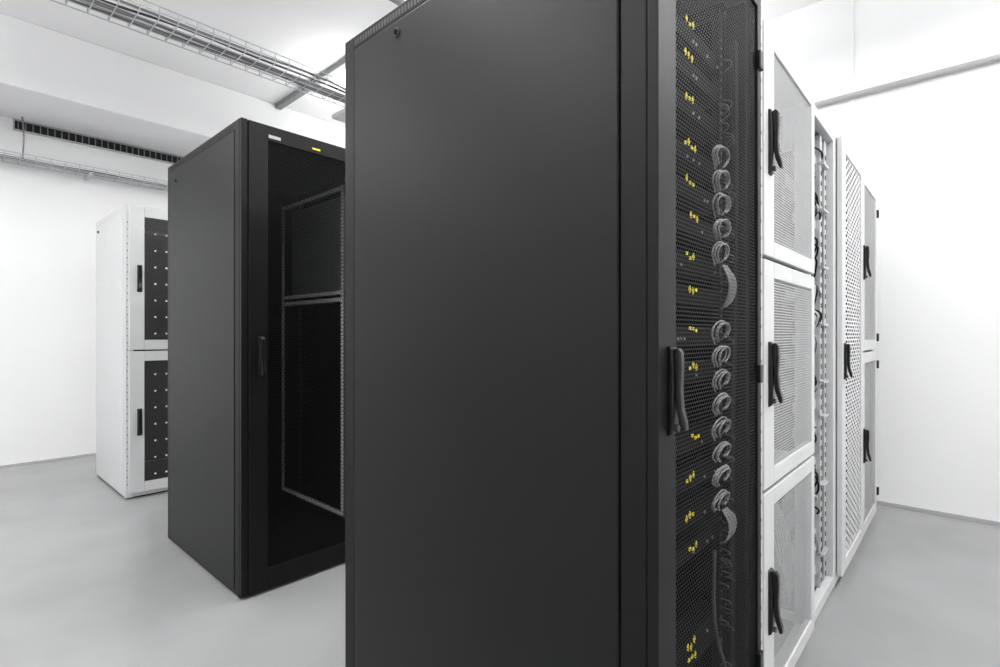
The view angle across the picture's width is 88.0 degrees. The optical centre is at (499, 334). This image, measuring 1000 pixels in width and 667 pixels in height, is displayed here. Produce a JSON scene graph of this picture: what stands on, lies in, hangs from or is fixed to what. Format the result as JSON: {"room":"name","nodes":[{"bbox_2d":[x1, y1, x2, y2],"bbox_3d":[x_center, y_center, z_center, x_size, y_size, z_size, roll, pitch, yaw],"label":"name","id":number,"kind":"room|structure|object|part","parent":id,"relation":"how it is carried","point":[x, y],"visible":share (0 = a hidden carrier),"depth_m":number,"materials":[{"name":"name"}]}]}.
{"room":"server room","nodes":[
{"label":"server room","id":0,"kind":"room"},
{"bbox_2d":[0,116,172,465],"bbox_3d":[-4.218,-0.640,4.756,0.100,3.600,7.580,0,0,42],"label":"wall","id":1,"kind":"structure","parent":0,"point":[48,219],"depth_m":4.78,"materials":[{"name":"paint"}]},
{"bbox_2d":[0,453,95,467],"bbox_3d":[-4.178,1.151,4.720,0.008,0.018,7.380,0,0,42],"label":"baseboard","id":2,"kind":"structure","parent":1,"relation":"attached to","point":[69,457],"depth_m":4.75,"materials":[{"name":"paint"}]},
{"bbox_2d":[13,118,182,163],"bbox_3d":[-3.257,-1.861,5.720,0.030,0.098,3.100,0,0,42],"label":"air vent","id":3,"kind":"object","parent":1,"relation":"in","point":[29,127],"visible":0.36,"depth_m":4.99,"materials":[{"name":"metal"}]},
{"bbox_2d":[0,0,822,126],"bbox_3d":[-0.896,-2.490,1.744,9.070,0.100,7.580,0,0,42],"label":"ceiling","id":4,"kind":"structure","parent":0,"point":[314,34],"depth_m":4.15,"materials":[{"name":"paint"}]},
{"bbox_2d":[0,117,167,191],"bbox_3d":[-4.088,-1.698,4.649,0.242,0.436,7.343,0,0,42],"label":"cable tray","id":5,"kind":"object","parent":4,"relation":"hanging from","point":[90,174],"visible":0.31,"depth_m":4.79,"materials":[{"name":"metal"}]},
{"bbox_2d":[0,13,344,156],"bbox_3d":[-3.870,-2.175,4.441,0.840,0.530,7.380,0,0,42],"label":"ceiling beam","id":6,"kind":"structure","parent":4,"relation":"attached to","point":[48,77],"depth_m":4.55,"materials":[{"name":"white paint"}]},
{"bbox_2d":[51,0,344,106],"bbox_3d":[-2.294,-2.163,3.023,0.310,0.555,7.343,0,0,42],"label":"cable tray","id":7,"kind":"object","parent":4,"relation":"hanging from","point":[121,13],"visible":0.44,"depth_m":3.41,"materials":[{"name":"metal"}]},
{"bbox_2d":[275,58,344,109],"bbox_3d":[0.102,-2.415,3.262,6.630,0.050,0.060,0,0,42],"label":"ceiling light","id":8,"kind":"object","parent":4,"relation":"attached to","point":[339,66],"depth_m":5.06,"materials":[{"name":"white plastic"}]},
{"bbox_2d":[332,108,344,122],"bbox_3d":[-0.969,-2.230,5.333,0.240,0.420,1.540,0,0,42],"label":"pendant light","id":9,"kind":"object","parent":4,"relation":"hanging from","point":[340,115],"visible":0.12,"depth_m":4.80,"materials":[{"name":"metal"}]},
{"bbox_2d":[389,0,404,5],"bbox_3d":[-1.594,-2.304,2.380,0.044,0.272,7.365,0,0,42],"label":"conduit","id":10,"kind":"object","parent":4,"relation":"attached to","point":[398,2],"depth_m":3.39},
{"bbox_2d":[0,455,999,666],"bbox_3d":[-0.896,1.210,1.744,9.070,0.100,7.580,0,0,42],"label":"floor","id":11,"kind":"structure","parent":0,"point":[91,575],"depth_m":2.31,"materials":[{"name":"grey concrete"}]},
{"bbox_2d":[96,204,167,498],"bbox_3d":[-2.763,0.117,4.173,1.020,2.085,0.634,0,0,42],"label":"rack","id":12,"kind":"object","parent":11,"relation":"on","point":[132,240],"visible":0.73,"depth_m":3.78,"materials":[{"name":"metal"}]},
{"bbox_3d":[-2.781,0.123,4.195,0.868,2.013,0.626,0,0,42],"label":"panel","id":13,"kind":"part","parent":12,"relation":"part of","materials":[{"name":"white metal"}]},
{"bbox_3d":[-2.560,-0.402,3.682,0.012,0.192,0.030,0,0,42],"label":"handle plate","id":14,"kind":"part","parent":12,"relation":"part of","materials":[{"name":"black plastic"}]},
{"bbox_3d":[-2.560,0.619,3.682,0.012,0.192,0.030,0,0,42],"label":"handle plate","id":15,"kind":"part","parent":12,"relation":"part of","materials":[{"name":"black plastic"}]},
{"bbox_3d":[-2.548,-0.407,3.671,0.026,0.173,0.020,0,0,42],"label":"handle lever","id":16,"kind":"part","parent":12,"relation":"part of","materials":[{"name":"black plastic"}]},
{"bbox_3d":[-2.548,0.615,3.671,0.026,0.173,0.020,0,0,42],"label":"handle lever","id":17,"kind":"part","parent":12,"relation":"part of","materials":[{"name":"black plastic"}]},
{"bbox_3d":[-2.411,-0.404,3.872,0.022,1.018,0.602,0,0,42],"label":"door frame","id":18,"kind":"part","parent":12,"relation":"part of","materials":[{"name":"white metal"}]},
{"bbox_3d":[-2.411,0.618,3.872,0.022,1.005,0.602,0,0,42],"label":"door frame","id":19,"kind":"part","parent":12,"relation":"part of","materials":[{"name":"white metal"}]},
{"bbox_3d":[-2.781,-0.918,4.195,0.924,0.010,0.580,0,0,42],"label":"lid","id":20,"kind":"part","parent":12,"relation":"part of","materials":[{"name":"black metal"}]},
{"bbox_3d":[-2.781,1.113,4.195,0.924,0.015,0.580,0,0,42],"label":"plate","id":21,"kind":"part","parent":12,"relation":"part of","materials":[{"name":"black metal"}]},
{"bbox_2d":[168,117,344,597],"bbox_3d":[-1.226,0.105,2.879,1.066,2.110,0.817,0,0,42],"label":"rack","id":22,"kind":"object","parent":11,"relation":"on","point":[256,211],"visible":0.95,"depth_m":2.56,"materials":[{"name":"metal"}]},
{"bbox_3d":[-1.245,0.111,2.902,0.910,2.038,0.809,0,0,42],"label":"panel","id":23,"kind":"part","parent":22,"relation":"part of","materials":[{"name":"black metal"}]},
{"bbox_3d":[-1.062,0.097,2.308,0.012,0.181,0.028,0,0,42],"label":"handle plate","id":24,"kind":"part","parent":22,"relation":"part of","materials":[{"name":"black plastic"}]},
{"bbox_3d":[-1.050,0.092,2.298,0.025,0.164,0.019,0,0,42],"label":"handle lever","id":25,"kind":"part","parent":22,"relation":"part of","materials":[{"name":"black plastic"}]},
{"bbox_3d":[-0.851,0.097,2.566,0.022,2.086,0.772,0,0,42],"label":"door frame","id":26,"kind":"part","parent":22,"relation":"part of","materials":[{"name":"black metal"}]},
{"bbox_3d":[-1.245,-0.943,2.902,0.966,0.010,0.763,0,0,42],"label":"lid","id":27,"kind":"part","parent":22,"relation":"part of","materials":[{"name":"black metal"}]},
{"bbox_3d":[-1.245,1.113,2.902,0.966,0.015,0.763,0,0,42],"label":"plate","id":28,"kind":"part","parent":22,"relation":"part of","materials":[{"name":"black metal"}]},
{"bbox_2d":[345,0,763,666],"bbox_3d":[0.118,0.110,1.531,1.098,2.100,0.649,0,0,42],"label":"rack","id":29,"kind":"object","parent":11,"relation":"on","point":[554,370],"visible":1,"depth_m":1.23,"materials":[{"name":"metal"}]},
{"bbox_3d":[0.332,0.107,0.989,0.011,0.171,0.026,0,0,42],"label":"handle plate","id":30,"kind":"part","parent":29,"relation":"part of","materials":[{"name":"black plastic"}]},
{"bbox_3d":[0.342,0.102,0.979,0.024,0.155,0.018,0,0,42],"label":"handle lever","id":31,"kind":"part","parent":29,"relation":"part of","materials":[{"name":"black plastic"}]},
{"bbox_3d":[0.101,-0.933,1.552,1.004,0.010,0.595,0,0,42],"label":"lid","id":32,"kind":"part","parent":29,"relation":"part of","materials":[{"name":"black metal"}]},
{"bbox_3d":[0.496,0.101,1.194,0.022,2.078,0.635,0,0,42],"label":"door frame","id":33,"kind":"part","parent":29,"relation":"part of","materials":[{"name":"black metal"}]},
{"bbox_2d":[761,15,813,666],"bbox_3d":[0.585,0.120,2.052,1.090,2.080,0.715,0,0,42],"label":"rack","id":34,"kind":"object","parent":11,"relation":"on","point":[784,637],"visible":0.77,"depth_m":1.71,"materials":[{"name":"white metal"}]},
{"bbox_3d":[0.797,-0.565,1.518,0.012,0.192,0.030,0,0,42],"label":"handle plate","id":35,"kind":"part","parent":34,"relation":"part of","materials":[{"name":"black plastic"}]},
{"bbox_3d":[0.797,0.115,1.518,0.012,0.192,0.030,0,0,42],"label":"handle plate","id":36,"kind":"part","parent":34,"relation":"part of","materials":[{"name":"black plastic"}]},
{"bbox_3d":[0.797,0.782,1.518,0.012,0.192,0.030,0,0,42],"label":"handle plate","id":37,"kind":"part","parent":34,"relation":"part of","materials":[{"name":"black plastic"}]},
{"bbox_3d":[0.809,-0.570,1.507,0.026,0.173,0.020,0,0,42],"label":"handle lever","id":38,"kind":"part","parent":34,"relation":"part of","materials":[{"name":"black plastic"}]},
{"bbox_3d":[0.809,0.110,1.507,0.026,0.173,0.020,0,0,42],"label":"handle lever","id":39,"kind":"part","parent":34,"relation":"part of","materials":[{"name":"black plastic"}]},
{"bbox_3d":[0.809,0.777,1.507,0.026,0.173,0.020,0,0,42],"label":"handle lever","id":40,"kind":"part","parent":34,"relation":"part of","materials":[{"name":"black plastic"}]},
{"bbox_3d":[0.563,-0.913,2.071,0.992,0.010,0.675,0,0,42],"label":"lid","id":41,"kind":"part","parent":34,"relation":"part of","materials":[{"name":"white metal"}]},
{"bbox_3d":[0.563,1.113,2.071,0.992,0.015,0.675,0,0,42],"label":"plate","id":42,"kind":"part","parent":34,"relation":"part of","materials":[{"name":"grey metal"}]},
{"bbox_3d":[0.968,-0.569,1.733,0.022,0.673,0.648,0,0,42],"label":"door frame","id":43,"kind":"part","parent":34,"relation":"part of","materials":[{"name":"white metal"}]},
{"bbox_3d":[0.968,0.114,1.733,0.022,0.668,0.648,0,0,42],"label":"door frame","id":44,"kind":"part","parent":34,"relation":"part of","materials":[{"name":"white metal"}]},
{"bbox_3d":[0.968,0.787,1.733,0.022,0.655,0.648,0,0,42],"label":"door frame","id":45,"kind":"part","parent":34,"relation":"part of","materials":[{"name":"white metal"}]},
{"bbox_3d":[0.563,0.115,2.071,1.032,2.070,0.715,0,0,42],"label":"frame","id":46,"kind":"part","parent":34,"relation":"part of","materials":[{"name":"white metal"}]},
{"bbox_2d":[778,105,834,622],"bbox_3d":[0.983,0.120,2.534,1.032,2.080,0.525,0,0,42],"label":"rack","id":47,"kind":"object","parent":11,"relation":"on","point":[824,137],"visible":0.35,"depth_m":2.32,"materials":[{"name":"metal"}]},
{"bbox_3d":[0.983,1.113,2.534,0.992,0.015,0.485,0,0,42],"label":"plate","id":48,"kind":"part","parent":47,"relation":"part of","materials":[{"name":"grey metal"}]},
{"bbox_3d":[0.983,-0.913,2.534,0.992,0.010,0.485,0,0,42],"label":"lid","id":49,"kind":"part","parent":47,"relation":"part of","materials":[{"name":"white metal"}]},
{"bbox_2d":[811,135,862,583],"bbox_3d":[1.391,0.120,2.941,1.090,2.080,0.615,0,0,42],"label":"rack","id":50,"kind":"object","parent":11,"relation":"on","point":[849,355],"visible":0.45,"depth_m":2.51,"materials":[{"name":"white metal"}]},
{"bbox_3d":[1.605,0.122,2.405,0.011,0.171,0.026,0,0,42],"label":"handle plate","id":51,"kind":"part","parent":50,"relation":"part of","materials":[{"name":"black plastic"}]},
{"bbox_3d":[1.369,0.115,2.960,1.032,2.070,0.615,0,0,42],"label":"frame","id":52,"kind":"part","parent":50,"relation":"part of","materials":[{"name":"white metal"}]},
{"bbox_3d":[1.616,0.117,2.395,0.024,0.155,0.018,0,0,42],"label":"handle lever","id":53,"kind":"part","parent":50,"relation":"part of","materials":[{"name":"black plastic"}]},
{"bbox_3d":[1.762,0.098,2.603,0.022,2.025,0.605,0,0,42],"label":"door frame","id":54,"kind":"part","parent":50,"relation":"part of","materials":[{"name":"white metal"}]},
{"bbox_2d":[846,172,878,535],"bbox_3d":[1.807,0.120,3.400,1.090,2.080,0.615,0,0,42],"label":"rack","id":55,"kind":"object","parent":11,"relation":"on","point":[870,212],"visible":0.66,"depth_m":3.18,"materials":[{"name":"white metal"}]},
{"bbox_3d":[2.022,-0.402,2.870,0.012,0.192,0.030,0,0,42],"label":"handle plate","id":56,"kind":"part","parent":55,"relation":"part of","materials":[{"name":"black plastic"}]},
{"bbox_3d":[2.022,0.614,2.870,0.012,0.192,0.030,0,0,42],"label":"handle plate","id":57,"kind":"part","parent":55,"relation":"part of","materials":[{"name":"black plastic"}]},
{"bbox_3d":[2.035,-0.406,2.859,0.026,0.173,0.020,0,0,42],"label":"handle lever","id":58,"kind":"part","parent":55,"relation":"part of","materials":[{"name":"black plastic"}]},
{"bbox_3d":[2.035,0.610,2.859,0.026,0.173,0.020,0,0,42],"label":"handle lever","id":59,"kind":"part","parent":55,"relation":"part of","materials":[{"name":"black plastic"}]},
{"bbox_3d":[2.176,-0.408,3.065,0.022,0.993,0.603,0,0,42],"label":"door frame","id":60,"kind":"part","parent":55,"relation":"part of","materials":[{"name":"white metal"}]},
{"bbox_3d":[2.176,0.608,3.065,0.022,1.015,0.603,0,0,42],"label":"door frame","id":61,"kind":"part","parent":55,"relation":"part of","materials":[{"name":"white metal"}]},
{"bbox_2d":[766,0,999,521],"bbox_3d":[1.616,-0.640,4.514,8.870,3.600,0.100,0,0,42],"label":"wall","id":62,"kind":"structure","parent":0,"point":[929,149],"depth_m":3.38,"materials":[{"name":"paint"}]},
{"bbox_2d":[850,0,853,152],"bbox_3d":[2.482,-1.740,3.653,0.020,1.400,0.012,0,0,42],"label":"trim","id":63,"kind":"structure","parent":62,"relation":"attached to","point":[851,1],"depth_m":3.65,"materials":[{"name":"paint"}]},
{"bbox_2d":[814,54,999,107],"bbox_3d":[2.628,-1.680,3.494,6.000,0.050,0.052,0,0,42],"label":"conduit","id":64,"kind":"object","parent":62,"relation":"attached to","point":[994,58],"visible":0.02,"depth_m":3.40,"materials":[{"name":"white metal"}]},
{"bbox_2d":[877,501,999,525],"bbox_3d":[1.580,1.149,4.474,8.870,0.022,0.008,0,0,42],"label":"baseboard","id":65,"kind":"structure","parent":62,"relation":"attached to","point":[878,502],"depth_m":3.33,"materials":[{"name":"paint"}]}
]}

